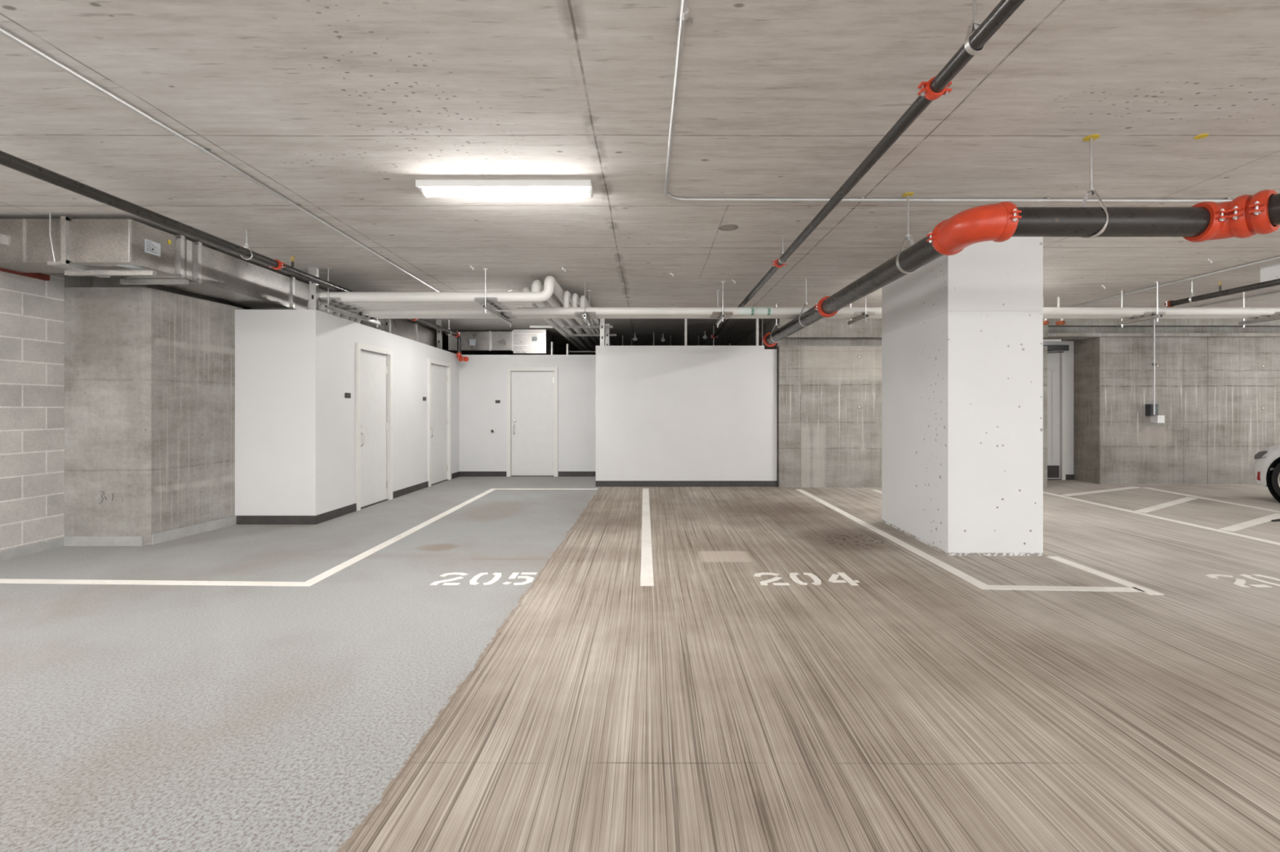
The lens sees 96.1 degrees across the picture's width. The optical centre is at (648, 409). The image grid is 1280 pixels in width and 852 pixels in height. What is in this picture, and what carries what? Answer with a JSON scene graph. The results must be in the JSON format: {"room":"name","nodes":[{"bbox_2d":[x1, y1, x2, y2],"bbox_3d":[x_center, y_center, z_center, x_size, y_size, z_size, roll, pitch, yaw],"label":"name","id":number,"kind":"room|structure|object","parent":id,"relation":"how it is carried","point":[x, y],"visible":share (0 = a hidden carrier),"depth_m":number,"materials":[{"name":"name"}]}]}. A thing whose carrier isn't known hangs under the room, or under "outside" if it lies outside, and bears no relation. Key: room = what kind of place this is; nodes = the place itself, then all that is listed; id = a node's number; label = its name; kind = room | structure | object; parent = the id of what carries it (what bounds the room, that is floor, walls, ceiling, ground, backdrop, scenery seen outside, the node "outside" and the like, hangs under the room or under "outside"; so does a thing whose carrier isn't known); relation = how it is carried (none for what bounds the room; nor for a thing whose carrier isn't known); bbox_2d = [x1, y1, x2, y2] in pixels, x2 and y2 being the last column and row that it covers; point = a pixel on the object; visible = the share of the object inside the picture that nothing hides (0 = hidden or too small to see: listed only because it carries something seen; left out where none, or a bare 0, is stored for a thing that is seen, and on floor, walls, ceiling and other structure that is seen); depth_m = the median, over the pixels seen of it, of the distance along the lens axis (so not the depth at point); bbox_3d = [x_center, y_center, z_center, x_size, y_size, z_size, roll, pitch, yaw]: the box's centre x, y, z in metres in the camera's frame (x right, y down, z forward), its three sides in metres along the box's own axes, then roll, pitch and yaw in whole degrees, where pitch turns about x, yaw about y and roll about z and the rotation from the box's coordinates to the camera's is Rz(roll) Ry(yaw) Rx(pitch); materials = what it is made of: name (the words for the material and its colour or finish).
{"room":"parking garage","nodes":[
{"label":"parking garage","id":0,"kind":"room"},
{"bbox_2d":[0,271,64,551],"bbox_3d":[-5.680,-0.150,1.435,0.240,2.900,8.070,0,0,0],"label":"wall","id":1,"kind":"structure","parent":0,"point":[32,310],"depth_m":5.19,"materials":[{"name":"concrete"}]},
{"bbox_2d":[0,268,49,280],"bbox_3d":[-5.542,-1.210,1.350,0.043,0.050,7.900,0,0,0],"label":"pipe","id":2,"kind":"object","parent":1,"relation":"attached to","point":[34,275],"depth_m":5.16,"materials":[{"name":"metal"}]},
{"bbox_2d":[0,515,236,560],"bbox_3d":[-5.500,1.250,1.982,0.810,0.100,9.131,0,0,6],"label":"baseboard","id":3,"kind":"structure","parent":1,"relation":"attached to","point":[175,534],"depth_m":5.46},
{"bbox_2d":[235,309,458,515],"bbox_3d":[-4.172,0.087,8.795,0.923,2.425,4.631,0,0,1],"label":"wall","id":4,"kind":"structure","parent":0,"point":[295,424],"depth_m":6.49,"materials":[{"name":"white paint"}]},
{"bbox_2d":[307,267,318,310],"bbox_3d":[-3.800,-1.363,6.524,0.095,0.475,0.062,0,0,0],"label":"stud","id":5,"kind":"object","parent":4,"relation":"on","point":[313,287],"visible":0.86,"depth_m":6.50,"materials":[{"name":"metal"}]},
{"bbox_2d":[344,392,351,398],"bbox_3d":[-3.741,-0.170,7.150,0.009,0.062,0.120,0,0,1],"label":"door sign","id":6,"kind":"object","parent":4,"relation":"attached to","point":[347,395],"visible":1,"depth_m":7.13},
{"bbox_2d":[236,471,459,524],"bbox_3d":[-3.724,1.251,8.690,0.889,0.098,4.718,0,0,12],"label":"baseboard","id":7,"kind":"structure","parent":4,"relation":"attached to","point":[241,520],"depth_m":6.48,"materials":[{"name":"rubber"}]},
{"bbox_2d":[355,342,392,511],"bbox_3d":[-3.763,0.225,7.821,0.137,2.150,0.960,0,0,1],"label":"door","id":8,"kind":"structure","parent":4,"relation":"in","point":[374,365],"depth_m":7.87,"materials":[{"name":"paint"}]},
{"bbox_2d":[384,318,391,333],"bbox_3d":[-3.780,-1.345,8.319,0.095,0.510,0.062,0,0,0],"label":"stud","id":9,"kind":"object","parent":4,"relation":"on","point":[387,321],"visible":0.25,"depth_m":8.30,"materials":[{"name":"metal"}]},
{"bbox_2d":[435,319,442,349],"bbox_3d":[-3.740,-1.330,10.269,0.095,0.540,0.062,0,0,0],"label":"stud","id":10,"kind":"object","parent":4,"relation":"on","point":[438,322],"visible":0.88,"depth_m":10.25,"materials":[{"name":"metal"}]},
{"bbox_2d":[427,358,451,487],"bbox_3d":[-3.713,0.225,10.116,0.137,2.150,1.010,0,0,1],"label":"door","id":11,"kind":"structure","parent":4,"relation":"in","point":[439,372],"depth_m":10.19,"materials":[{"name":"paint"}]},
{"bbox_2d":[458,355,595,476],"bbox_3d":[-2.130,0.125,11.175,3.060,2.350,0.150,0,0,0],"label":"wall","id":12,"kind":"structure","parent":0,"point":[482,379],"depth_m":11.10,"materials":[{"name":"white paint"}]},
{"bbox_2d":[459,471,595,476],"bbox_3d":[-2.274,1.251,11.094,2.748,0.098,0.012,0,0,0],"label":"baseboard","id":13,"kind":"structure","parent":12,"relation":"attached to","point":[461,473],"depth_m":11.09,"materials":[{"name":"rubber"}]},
{"bbox_2d":[506,367,557,476],"bbox_3d":[-2.245,0.245,11.132,0.980,2.110,0.137,0,0,0],"label":"door","id":14,"kind":"structure","parent":12,"relation":"in","point":[531,392],"depth_m":11.13,"materials":[{"name":"paint"}]},
{"bbox_2d":[550,342,553,355],"bbox_3d":[-1.904,-1.110,11.300,0.056,0.420,0.056,0,0,0],"label":"pipe","id":15,"kind":"object","parent":12,"relation":"attached to","point":[551,343],"visible":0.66,"depth_m":11.28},
{"bbox_2d":[565,343,568,355],"bbox_3d":[-1.597,-1.090,11.300,0.056,0.380,0.056,0,0,0],"label":"pipe","id":16,"kind":"object","parent":12,"relation":"attached to","point":[566,344],"visible":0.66,"depth_m":11.28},
{"bbox_2d":[568,351,595,352],"bbox_3d":[0.135,-1.320,13.200,4.070,0.030,0.032,0,0,0],"label":"pipe","id":17,"kind":"object","parent":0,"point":[569,351],"visible":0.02,"depth_m":13.19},
{"bbox_2d":[0,476,1279,851],"bbox_3d":[4.600,1.400,7.800,20.800,0.200,20.800,0,0,0],"label":"floor","id":18,"kind":"structure","parent":0,"point":[370,706],"depth_m":2.77,"materials":[{"name":"concrete"}]},
{"bbox_2d":[64,275,477,546],"bbox_3d":[-5.230,-0.150,11.735,1.140,2.900,12.530,0,0,0],"label":"wall pier","id":19,"kind":"object","parent":18,"relation":"on","point":[149,370],"visible":0.31,"depth_m":5.51,"materials":[{"name":"concrete"}]},
{"bbox_2d":[0,488,597,586],"bbox_3d":[-2.613,1.298,6.627,2.492,0.004,6.532,0,0,28],"label":"parking line","id":20,"kind":"object","parent":18,"relation":"on","point":[338,568],"visible":1,"depth_m":4.34,"materials":[{"name":"paint"}]},
{"bbox_2d":[429,573,537,585],"bbox_3d":[-1.252,1.298,4.399,0.754,0.004,0.323,0,0,0],"label":"bay number","id":21,"kind":"object","parent":18,"relation":"on","point":[497,575],"visible":1,"depth_m":4.38,"materials":[{"name":"paint"}]},
{"bbox_2d":[640,488,653,586],"bbox_3d":[-0.031,1.298,6.800,0.098,0.004,5.160,0,0,0],"label":"parking line","id":22,"kind":"object","parent":18,"relation":"on","point":[646,566],"visible":1,"depth_m":5.43,"materials":[{"name":"paint"}]},
{"bbox_2d":[753,573,859,585],"bbox_3d":[1.198,1.298,4.398,0.764,0.004,0.325,0,0,0],"label":"bay number","id":23,"kind":"object","parent":18,"relation":"on","point":[817,581],"visible":1,"depth_m":4.36,"materials":[{"name":"paint"}]},
{"bbox_2d":[871,489,881,493],"bbox_3d":[3.620,1.298,7.975,0.098,0.004,2.550,0,0,0],"label":"parking line","id":24,"kind":"object","parent":18,"relation":"on","point":[876,491],"visible":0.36,"depth_m":9.11,"materials":[{"name":"paint"}]},
{"bbox_2d":[881,236,1043,555],"bbox_3d":[3.072,-0.150,5.875,0.835,2.900,1.570,0,0,0],"label":"column","id":25,"kind":"structure","parent":18,"relation":"on","point":[962,331],"depth_m":5.10,"materials":[{"name":"paint"}]},
{"bbox_2d":[795,488,1144,592],"bbox_3d":[2.952,1.298,6.691,1.162,0.004,5.219,0,0,0],"label":"parking line","id":26,"kind":"object","parent":18,"relation":"on","point":[948,568],"visible":1,"depth_m":4.47,"materials":[{"name":"paint"}]},
{"bbox_2d":[1060,486,1140,496],"bbox_3d":[7.180,1.298,9.105,2.080,0.004,0.120,0,0,-27],"label":"parking line","id":27,"kind":"object","parent":18,"relation":"on","point":[1130,487],"visible":1,"depth_m":9.02,"materials":[{"name":"paint"}]},
{"bbox_2d":[1046,556,1164,595],"bbox_3d":[3.550,1.298,4.540,0.098,0.004,1.040,0,0,-1],"label":"parking line","id":28,"kind":"object","parent":18,"relation":"on","point":[1102,575],"visible":1,"depth_m":4.45,"materials":[{"name":"paint"}]},
{"bbox_2d":[1043,491,1279,545],"bbox_3d":[6.090,1.298,6.600,0.098,0.004,5.402,0,0,1],"label":"parking line","id":29,"kind":"object","parent":18,"relation":"on","point":[1073,499],"visible":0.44,"depth_m":6.66,"materials":[{"name":"paint"}]},
{"bbox_2d":[1133,497,1198,512],"bbox_3d":[7.090,1.298,7.845,2.158,0.004,0.120,0,0,-33],"label":"parking line","id":30,"kind":"object","parent":18,"relation":"on","point":[1186,499],"visible":1,"depth_m":7.79,"materials":[{"name":"paint"}]},
{"bbox_2d":[1142,487,1279,512],"bbox_3d":[8.060,1.298,8.200,0.098,0.004,2.615,0,0,6],"label":"parking line","id":31,"kind":"object","parent":18,"relation":"on","point":[1142,487],"visible":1,"depth_m":8.14,"materials":[{"name":"paint"}]},
{"bbox_2d":[1205,574,1279,587],"bbox_3d":[4.564,1.298,4.354,0.486,0.004,0.323,0,0,0],"label":"bay number","id":32,"kind":"object","parent":18,"relation":"on","point":[1238,582],"visible":1,"depth_m":4.36,"materials":[{"name":"paint"}]},
{"bbox_2d":[1217,513,1279,531],"bbox_3d":[7.010,1.298,6.630,1.935,0.004,0.120,0,0,-30],"label":"parking line","id":33,"kind":"object","parent":18,"relation":"on","point":[1276,516],"visible":1,"depth_m":6.52,"materials":[{"name":"paint"}]},
{"bbox_2d":[1253,442,1279,502],"bbox_3d":[9.540,0.590,6.535,1.740,1.520,3.750,0,0,0],"label":"car","id":34,"kind":"object","parent":18,"relation":"on","point":[1266,468],"visible":1,"depth_m":8.07,"materials":[{"name":"metal"}]},
{"bbox_2d":[1253,450,1267,459],"bbox_3d":[8.723,0.657,8.132,0.059,0.135,0.368,0,0,8],"label":"tail lamp","id":35,"kind":"object","parent":34,"relation":"attached to","point":[1263,455],"depth_m":8.19,"materials":[{"name":"plastic"}]},
{"bbox_2d":[0,0,1279,355],"bbox_3d":[4.600,-1.725,7.800,20.800,0.250,20.800,0,0,0],"label":"ceiling","id":36,"kind":"structure","parent":0,"point":[338,108],"depth_m":3.27,"materials":[{"name":"concrete"}]},
{"bbox_2d":[47,212,110,277],"bbox_3d":[-4.820,-1.384,4.875,0.090,0.432,0.450,0,0,0],"label":"strap","id":37,"kind":"object","parent":36,"relation":"hanging from","point":[56,264],"visible":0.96,"depth_m":4.67,"materials":[{"name":"metal"}]},
{"bbox_2d":[0,216,448,351],"bbox_3d":[-4.891,-1.378,8.432,1.358,0.388,7.535,0,0,0],"label":"air duct","id":38,"kind":"object","parent":37,"relation":"hanging from","point":[90,244],"visible":0.69,"depth_m":4.96,"materials":[{"name":"metal"}]},
{"bbox_2d":[64,270,156,275],"bbox_3d":[-4.585,-1.160,4.900,0.750,0.040,0.040,0,0,0],"label":"support","id":39,"kind":"object","parent":38,"relation":"attached to","point":[68,273],"visible":1,"depth_m":4.88,"materials":[{"name":"metal"}]},
{"bbox_2d":[146,240,156,253],"bbox_3d":[-4.237,-1.382,4.900,0.001,0.078,0.100,0,0,0],"label":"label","id":40,"kind":"object","parent":38,"relation":"attached to","point":[151,246],"depth_m":4.90,"materials":[{"name":"paper"}]},
{"bbox_2d":[120,279,188,284],"bbox_3d":[-4.505,-1.160,5.240,0.590,0.040,0.040,0,0,0],"label":"support","id":41,"kind":"object","parent":38,"relation":"attached to","point":[125,282],"visible":1,"depth_m":5.22,"materials":[{"name":"metal"}]},
{"bbox_2d":[0,26,439,292],"bbox_3d":[-2.750,-1.584,4.601,0.079,0.030,8.002,0,0,-1],"label":"conduit","id":42,"kind":"object","parent":36,"relation":"attached to","point":[209,152],"visible":0.98,"depth_m":3.24,"materials":[{"name":"metal"}]},
{"bbox_2d":[240,229,253,259],"bbox_3d":[-3.580,-1.466,5.120,0.087,0.268,0.028,0,0,-13],"label":"hanger","id":43,"kind":"object","parent":36,"relation":"hanging from","point":[246,246],"visible":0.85,"depth_m":5.12,"materials":[{"name":"metal"}]},
{"bbox_2d":[0,150,468,361],"bbox_3d":[-3.514,-1.213,5.854,0.273,0.644,10.107,0,0,0],"label":"pipe","id":44,"kind":"object","parent":43,"relation":"hanging from","point":[10,161],"visible":0.92,"depth_m":4.21,"materials":[{"name":"black metal"}]},
{"bbox_2d":[318,268,382,327],"bbox_3d":[-3.650,-1.349,7.140,0.260,0.501,1.280,0,0,0],"label":"strut trapeze","id":45,"kind":"object","parent":36,"relation":"hanging from","point":[336,301],"visible":0.94,"depth_m":6.92,"materials":[{"name":"metal"}]},
{"bbox_2d":[307,275,599,346],"bbox_3d":[-2.505,-1.344,11.281,2.826,0.428,9.438,0,0,0],"label":"insulated pipe","id":46,"kind":"object","parent":45,"relation":"on","point":[551,286],"visible":0.8,"depth_m":6.57,"materials":[{"name":"plastic"}]},
{"bbox_2d":[319,280,595,351],"bbox_3d":[-2.595,-1.338,11.364,2.642,0.416,9.271,0,0,0],"label":"insulated pipe","id":47,"kind":"object","parent":45,"relation":"on","point":[537,286],"visible":0.43,"depth_m":6.76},
{"bbox_2d":[529,325,613,328],"bbox_3d":[-1.335,-1.420,9.920,1.430,0.040,0.040,0,0,0],"label":"rail","id":48,"kind":"object","parent":47,"relation":"attached to","point":[531,326],"visible":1,"depth_m":9.90,"materials":[{"name":"metal"}]},
{"bbox_2d":[572,293,599,333],"bbox_3d":[-0.960,-1.383,11.703,0.068,0.262,8.594,0,0,0],"label":"insulated pipe","id":49,"kind":"object","parent":48,"relation":"on","point":[575,299],"visible":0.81,"depth_m":7.50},
{"bbox_2d":[579,295,613,346],"bbox_3d":[-0.875,-1.383,11.778,0.068,0.262,8.444,0,0,0],"label":"insulated pipe","id":50,"kind":"object","parent":48,"relation":"on","point":[582,297],"visible":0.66,"depth_m":7.79,"materials":[{"name":"plastic"}]},
{"bbox_2d":[327,287,595,355],"bbox_3d":[-2.675,-1.310,11.453,2.458,0.359,9.094,0,0,0],"label":"insulated pipe","id":51,"kind":"object","parent":45,"relation":"on","point":[557,321],"visible":0.23,"depth_m":6.93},
{"bbox_2d":[565,333,616,336],"bbox_3d":[-1.120,-1.419,11.020,1.000,0.040,0.040,0,0,0],"label":"rail","id":52,"kind":"object","parent":51,"relation":"attached to","point":[567,335],"visible":0.79,"depth_m":11.00,"materials":[{"name":"metal"}]},
{"bbox_2d":[563,290,599,342],"bbox_3d":[-1.045,-1.383,11.628,0.068,0.262,8.744,0,0,0],"label":"insulated pipe","id":53,"kind":"object","parent":52,"relation":"on","point":[567,297],"visible":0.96,"depth_m":7.29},
{"bbox_2d":[333,290,590,355],"bbox_3d":[-2.735,-1.304,11.537,2.334,0.347,8.927,0,0,0],"label":"insulated pipe","id":54,"kind":"object","parent":45,"relation":"on","point":[549,321],"visible":0.22,"depth_m":7.10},
{"bbox_2d":[348,315,1261,321],"bbox_3d":[4.297,-1.204,7.440,16.406,0.168,0.092,0,0,0],"label":"insulated pipe","id":55,"kind":"object","parent":45,"relation":"on","point":[351,318],"visible":0.21,"depth_m":7.42,"materials":[{"name":"plastic"}]},
{"bbox_2d":[340,306,1279,319],"bbox_3d":[4.295,-1.207,7.289,16.410,0.174,0.104,0,0,0],"label":"insulated pipe","id":56,"kind":"object","parent":45,"relation":"on","point":[520,310],"visible":0.77,"depth_m":7.25,"materials":[{"name":"plastic"}]},
{"bbox_2d":[354,316,1271,323],"bbox_3d":[4.297,-1.204,7.590,16.406,0.168,0.092,0,0,0],"label":"insulated pipe","id":57,"kind":"object","parent":45,"relation":"on","point":[357,320],"visible":0.23,"depth_m":7.56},
{"bbox_2d":[448,330,513,353],"bbox_3d":[-3.375,-1.380,11.810,1.350,0.412,0.436,0,0,0],"label":"air duct","id":58,"kind":"object","parent":36,"relation":"attached to","point":[471,341],"visible":0.7,"depth_m":11.62,"materials":[{"name":"metal"}]},
{"bbox_2d":[513,329,551,355],"bbox_3d":[-2.365,-1.347,11.756,0.650,0.475,0.688,0,0,0],"label":"box","id":59,"kind":"object","parent":58,"relation":"attached to","point":[526,342],"visible":0.97,"depth_m":11.42,"materials":[{"name":"metal"}]},
{"bbox_2d":[474,268,518,327],"bbox_3d":[-1.860,-1.349,7.140,0.260,0.501,1.280,0,0,0],"label":"strut trapeze","id":60,"kind":"object","parent":36,"relation":"hanging from","point":[491,304],"visible":0.94,"depth_m":6.88,"materials":[{"name":"metal"}]},
{"bbox_2d":[415,179,593,197],"bbox_3d":[-1.012,-1.558,4.090,1.226,0.083,0.164,0,0,0],"label":"strip light","id":61,"kind":"object","parent":36,"relation":"attached to","point":[428,188],"visible":1,"depth_m":4.04,"materials":[{"name":"plastic"}]},
{"bbox_2d":[574,280,598,327],"bbox_3d":[-0.800,-1.349,7.480,0.260,0.501,0.640,0,0,0],"label":"strut trapeze","id":62,"kind":"object","parent":36,"relation":"hanging from","point":[587,316],"visible":0.95,"depth_m":7.29,"materials":[{"name":"metal"}]},
{"bbox_2d":[709,280,733,328],"bbox_3d":[0.930,-1.349,7.480,0.260,0.501,0.640,0,0,0],"label":"strut trapeze","id":63,"kind":"object","parent":36,"relation":"hanging from","point":[720,316],"visible":0.94,"depth_m":7.29,"materials":[{"name":"metal"}]},
{"bbox_2d":[717,224,738,231],"bbox_3d":[0.698,-1.595,5.058,0.180,0.010,0.180,0,0,0],"label":"ceiling plate","id":64,"kind":"object","parent":36,"relation":"attached to","point":[724,227],"visible":1,"depth_m":5.04,"materials":[{"name":"metal"}]},
{"bbox_2d":[761,318,763,346],"bbox_3d":[1.958,-1.300,9.900,0.017,0.600,0.017,0,0,22],"label":"rod","id":65,"kind":"object","parent":36,"relation":"hanging from","point":[762,318],"visible":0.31,"depth_m":9.90,"materials":[{"name":"metal"}]},
{"bbox_2d":[770,303,780,342],"bbox_3d":[1.930,-1.306,8.700,0.182,0.589,0.030,0,0,-11],"label":"hanger","id":66,"kind":"object","parent":36,"relation":"hanging from","point":[775,324],"visible":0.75,"depth_m":8.70,"materials":[{"name":"metal"}]},
{"bbox_2d":[778,235,786,263],"bbox_3d":[1.238,-1.474,5.310,0.076,0.252,0.028,0,0,-10],"label":"hanger","id":67,"kind":"object","parent":36,"relation":"hanging from","point":[782,251],"visible":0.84,"depth_m":5.30,"materials":[{"name":"metal"}]},
{"bbox_2d":[711,0,1025,338],"bbox_3d":[1.238,-1.382,5.900,0.130,0.100,10.000,0,0,0],"label":"pipe","id":68,"kind":"object","parent":67,"relation":"hanging from","point":[936,86],"visible":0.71,"depth_m":2.64,"materials":[{"name":"black metal"}]},
{"bbox_2d":[798,278,810,326],"bbox_3d":[1.930,-1.306,7.050,0.182,0.589,0.030,0,0,-11],"label":"hanger","id":69,"kind":"object","parent":36,"relation":"hanging from","point":[806,304],"visible":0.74,"depth_m":7.04,"materials":[{"name":"metal"}]},
{"bbox_2d":[844,296,875,328],"bbox_3d":[2.720,-1.349,7.480,0.260,0.501,0.640,0,0,0],"label":"strut trapeze","id":70,"kind":"object","parent":36,"relation":"hanging from","point":[857,317],"visible":0.76,"depth_m":7.29,"materials":[{"name":"metal"}]},
{"bbox_2d":[895,192,916,273],"bbox_3d":[1.930,-1.306,4.280,0.184,0.589,0.078,0,0,0],"label":"hanger","id":71,"kind":"object","parent":36,"relation":"hanging from","point":[908,237],"visible":0.76,"depth_m":4.27,"materials":[{"name":"metal"}]},
{"bbox_2d":[664,0,1233,203],"bbox_3d":[3.281,-1.584,2.451,6.338,0.030,3.903,0,0,0],"label":"conduit","id":72,"kind":"object","parent":36,"relation":"attached to","point":[683,20],"visible":0.97,"depth_m":4.34,"materials":[{"name":"metal"}]},
{"bbox_2d":[964,0,985,55],"bbox_3d":[1.238,-1.476,2.185,0.076,0.248,0.028,0,0,-10],"label":"hanger","id":73,"kind":"object","parent":36,"relation":"hanging from","point":[975,24],"visible":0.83,"depth_m":2.18,"materials":[{"name":"metal"}]},
{"bbox_2d":[1043,318,1049,324],"bbox_3d":[5.642,-1.400,8.200,0.124,0.400,0.124,0,0,0],"label":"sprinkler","id":74,"kind":"object","parent":36,"relation":"hanging from","point":[1045,322],"visible":0.3,"depth_m":8.16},
{"bbox_2d":[1055,297,1066,325],"bbox_3d":[5.874,-1.400,8.200,0.124,0.400,0.124,0,0,0],"label":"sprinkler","id":75,"kind":"object","parent":36,"relation":"hanging from","point":[1061,322],"visible":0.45,"depth_m":8.19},
{"bbox_2d":[1080,134,1108,238],"bbox_3d":[2.605,-1.306,3.385,0.078,0.589,0.184,0,0,-39],"label":"hanger","id":76,"kind":"object","parent":36,"relation":"hanging from","point":[1091,192],"visible":0.81,"depth_m":3.38,"materials":[{"name":"metal"}]},
{"bbox_2d":[761,189,1279,346],"bbox_3d":[2.212,-1.102,5.415,1.821,0.242,7.470,0,0,-16],"label":"pipe","id":77,"kind":"object","parent":76,"relation":"hanging from","point":[1245,216],"visible":1,"depth_m":3.33,"materials":[{"name":"black metal"}]},
{"bbox_2d":[1117,280,1165,328],"bbox_3d":[6.380,-1.349,7.480,0.260,0.501,0.640,0,0,0],"label":"strut trapeze","id":78,"kind":"object","parent":36,"relation":"hanging from","point":[1147,315],"visible":0.94,"depth_m":7.33,"materials":[{"name":"metal"}]},
{"bbox_2d":[1071,255,1279,306],"bbox_3d":[6.570,-1.584,5.700,0.068,0.032,7.400,0,0,0],"label":"conduit","id":79,"kind":"object","parent":36,"relation":"attached to","point":[1276,257],"visible":0.81,"depth_m":7.01,"materials":[{"name":"metal"}]},
{"bbox_2d":[1188,279,1195,302],"bbox_3d":[6.710,-1.457,7.100,0.083,0.286,0.028,0,0,-13],"label":"hanger","id":80,"kind":"object","parent":36,"relation":"hanging from","point":[1192,293],"visible":0.94,"depth_m":7.09,"materials":[{"name":"metal"}]},
{"bbox_2d":[1164,278,1279,306],"bbox_3d":[6.707,-1.407,4.975,0.137,0.196,4.951,0,0,0],"label":"pipe","id":81,"kind":"object","parent":80,"relation":"hanging from","point":[1276,282],"visible":0.94,"depth_m":6.68,"materials":[{"name":"black metal"}]},
{"bbox_2d":[1194,133,1208,139],"bbox_3d":[3.237,-1.598,3.368,0.064,0.004,0.064,0,0,0],"label":"plug","id":82,"kind":"object","parent":36,"relation":"attached to","point":[1202,135],"visible":1,"depth_m":3.37,"materials":[{"name":"yellow plastic"}]},
{"bbox_2d":[1195,290,1279,306],"bbox_3d":[8.500,-1.584,6.700,0.064,0.028,5.400,0,0,0],"label":"conduit","id":83,"kind":"object","parent":36,"relation":"attached to","point":[1278,291],"visible":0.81,"depth_m":8.25,"materials":[{"name":"metal"}]},
{"bbox_2d":[1238,292,1279,328],"bbox_3d":[8.020,-1.349,7.480,0.260,0.501,0.640,0,0,0],"label":"strut trapeze","id":84,"kind":"object","parent":36,"relation":"hanging from","point":[1276,316],"visible":0.73,"depth_m":7.55,"materials":[{"name":"metal"}]},
{"bbox_2d":[1260,262,1279,282],"bbox_3d":[7.280,-1.500,3.975,0.840,0.200,4.950,0,0,0],"label":"beam","id":85,"kind":"structure","parent":36,"relation":"attached to","point":[1269,272],"depth_m":6.34,"materials":[{"name":"paint"}]},
{"bbox_2d":[595,346,777,480],"bbox_3d":[0.630,0.117,10.370,3.040,2.365,1.460,0,0,0],"label":"wall","id":86,"kind":"structure","parent":0,"point":[664,413],"depth_m":9.64,"materials":[{"name":"white paint"}]},
{"bbox_2d":[599,318,604,346],"bbox_3d":[-0.785,-1.333,9.719,0.095,0.535,0.062,0,0,0],"label":"stud","id":87,"kind":"object","parent":86,"relation":"on","point":[602,320],"visible":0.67,"depth_m":9.70,"materials":[{"name":"metal"}]},
{"bbox_2d":[604,324,609,346],"bbox_3d":[-0.780,-1.333,10.819,0.095,0.535,0.062,0,0,0],"label":"stud","id":88,"kind":"object","parent":86,"relation":"on","point":[606,330],"visible":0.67,"depth_m":10.80,"materials":[{"name":"metal"}]},
{"bbox_2d":[684,318,687,346],"bbox_3d":[0.625,-1.333,9.720,0.044,0.535,0.044,0,0,0],"label":"post","id":89,"kind":"object","parent":86,"relation":"on","point":[685,319],"visible":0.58,"depth_m":9.71,"materials":[{"name":"metal"}]},
{"bbox_2d":[595,480,777,486],"bbox_3d":[0.630,1.251,9.634,3.040,0.098,0.012,0,0,0],"label":"baseboard","id":90,"kind":"structure","parent":86,"relation":"attached to","point":[598,483],"depth_m":9.63,"materials":[{"name":"rubber"}]},
{"bbox_2d":[755,318,758,346],"bbox_3d":[1.835,-1.333,9.720,0.048,0.535,0.048,0,0,0],"label":"post","id":91,"kind":"object","parent":86,"relation":"on","point":[757,319],"visible":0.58,"depth_m":9.70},
{"bbox_2d":[734,318,773,349],"bbox_3d":[2.285,-0.150,13.985,0.230,2.900,8.030,0,0,0],"label":"wall","id":92,"kind":"structure","parent":0,"point":[750,340],"depth_m":11.26,"materials":[{"name":"concrete"}]},
{"bbox_2d":[773,318,1048,487],"bbox_3d":[4.395,-0.150,9.750,4.450,2.900,0.440,0,0,0],"label":"wall","id":93,"kind":"structure","parent":0,"point":[829,371],"depth_m":9.55,"materials":[{"name":"concrete"}]},
{"bbox_2d":[1043,341,1073,474],"bbox_3d":[7.220,0.025,10.655,1.200,2.550,0.150,0,0,0],"label":"wall","id":94,"kind":"structure","parent":0,"point":[1068,354],"depth_m":10.58,"materials":[{"name":"white paint"}]},
{"bbox_2d":[1043,345,1069,479],"bbox_3d":[7.165,0.065,10.561,0.990,2.470,0.238,0,0,0],"label":"door","id":95,"kind":"structure","parent":94,"relation":"in","point":[1055,353],"depth_m":10.61,"materials":[{"name":"paint"}]},
{"bbox_2d":[1065,474,1074,479],"bbox_3d":[7.740,1.251,10.574,0.160,0.098,0.012,0,0,0],"label":"baseboard","id":96,"kind":"structure","parent":94,"relation":"attached to","point":[1068,477],"depth_m":10.57,"materials":[{"name":"rubber"}]},
{"bbox_2d":[1061,337,1100,484],"bbox_3d":[7.960,-0.150,10.436,0.280,2.900,0.928,0,0,0],"label":"wall","id":97,"kind":"structure","parent":0,"point":[1086,353],"depth_m":10.24,"materials":[{"name":"concrete"}]},
{"bbox_2d":[1043,318,1279,484],"bbox_3d":[10.810,-0.150,10.092,8.380,2.900,0.415,0,0,0],"label":"wall","id":98,"kind":"structure","parent":0,"point":[1217,380],"depth_m":9.97,"materials":[{"name":"concrete"}]},
{"bbox_2d":[1145,404,1158,415],"bbox_3d":[8.674,0.014,9.913,0.135,0.195,0.110,0,0,0],"label":"control box","id":99,"kind":"object","parent":98,"relation":"attached to","point":[1148,407],"visible":0.96,"depth_m":9.87,"materials":[{"name":"plastic"}]},
{"bbox_2d":[1151,319,1155,414],"bbox_3d":[8.647,-0.751,9.840,0.058,1.694,0.032,0,0,28],"label":"conduit","id":100,"kind":"object","parent":98,"relation":"attached to","point":[1153,363],"visible":0.86,"depth_m":9.83,"materials":[{"name":"metal"}]},
{"bbox_2d":[1150,415,1164,422],"bbox_3d":[8.751,0.171,9.893,0.116,0.128,0.150,0,0,0],"label":"junction box","id":101,"kind":"object","parent":98,"relation":"attached to","point":[1153,419],"visible":0.96,"depth_m":9.83,"materials":[{"name":"white plastic"}]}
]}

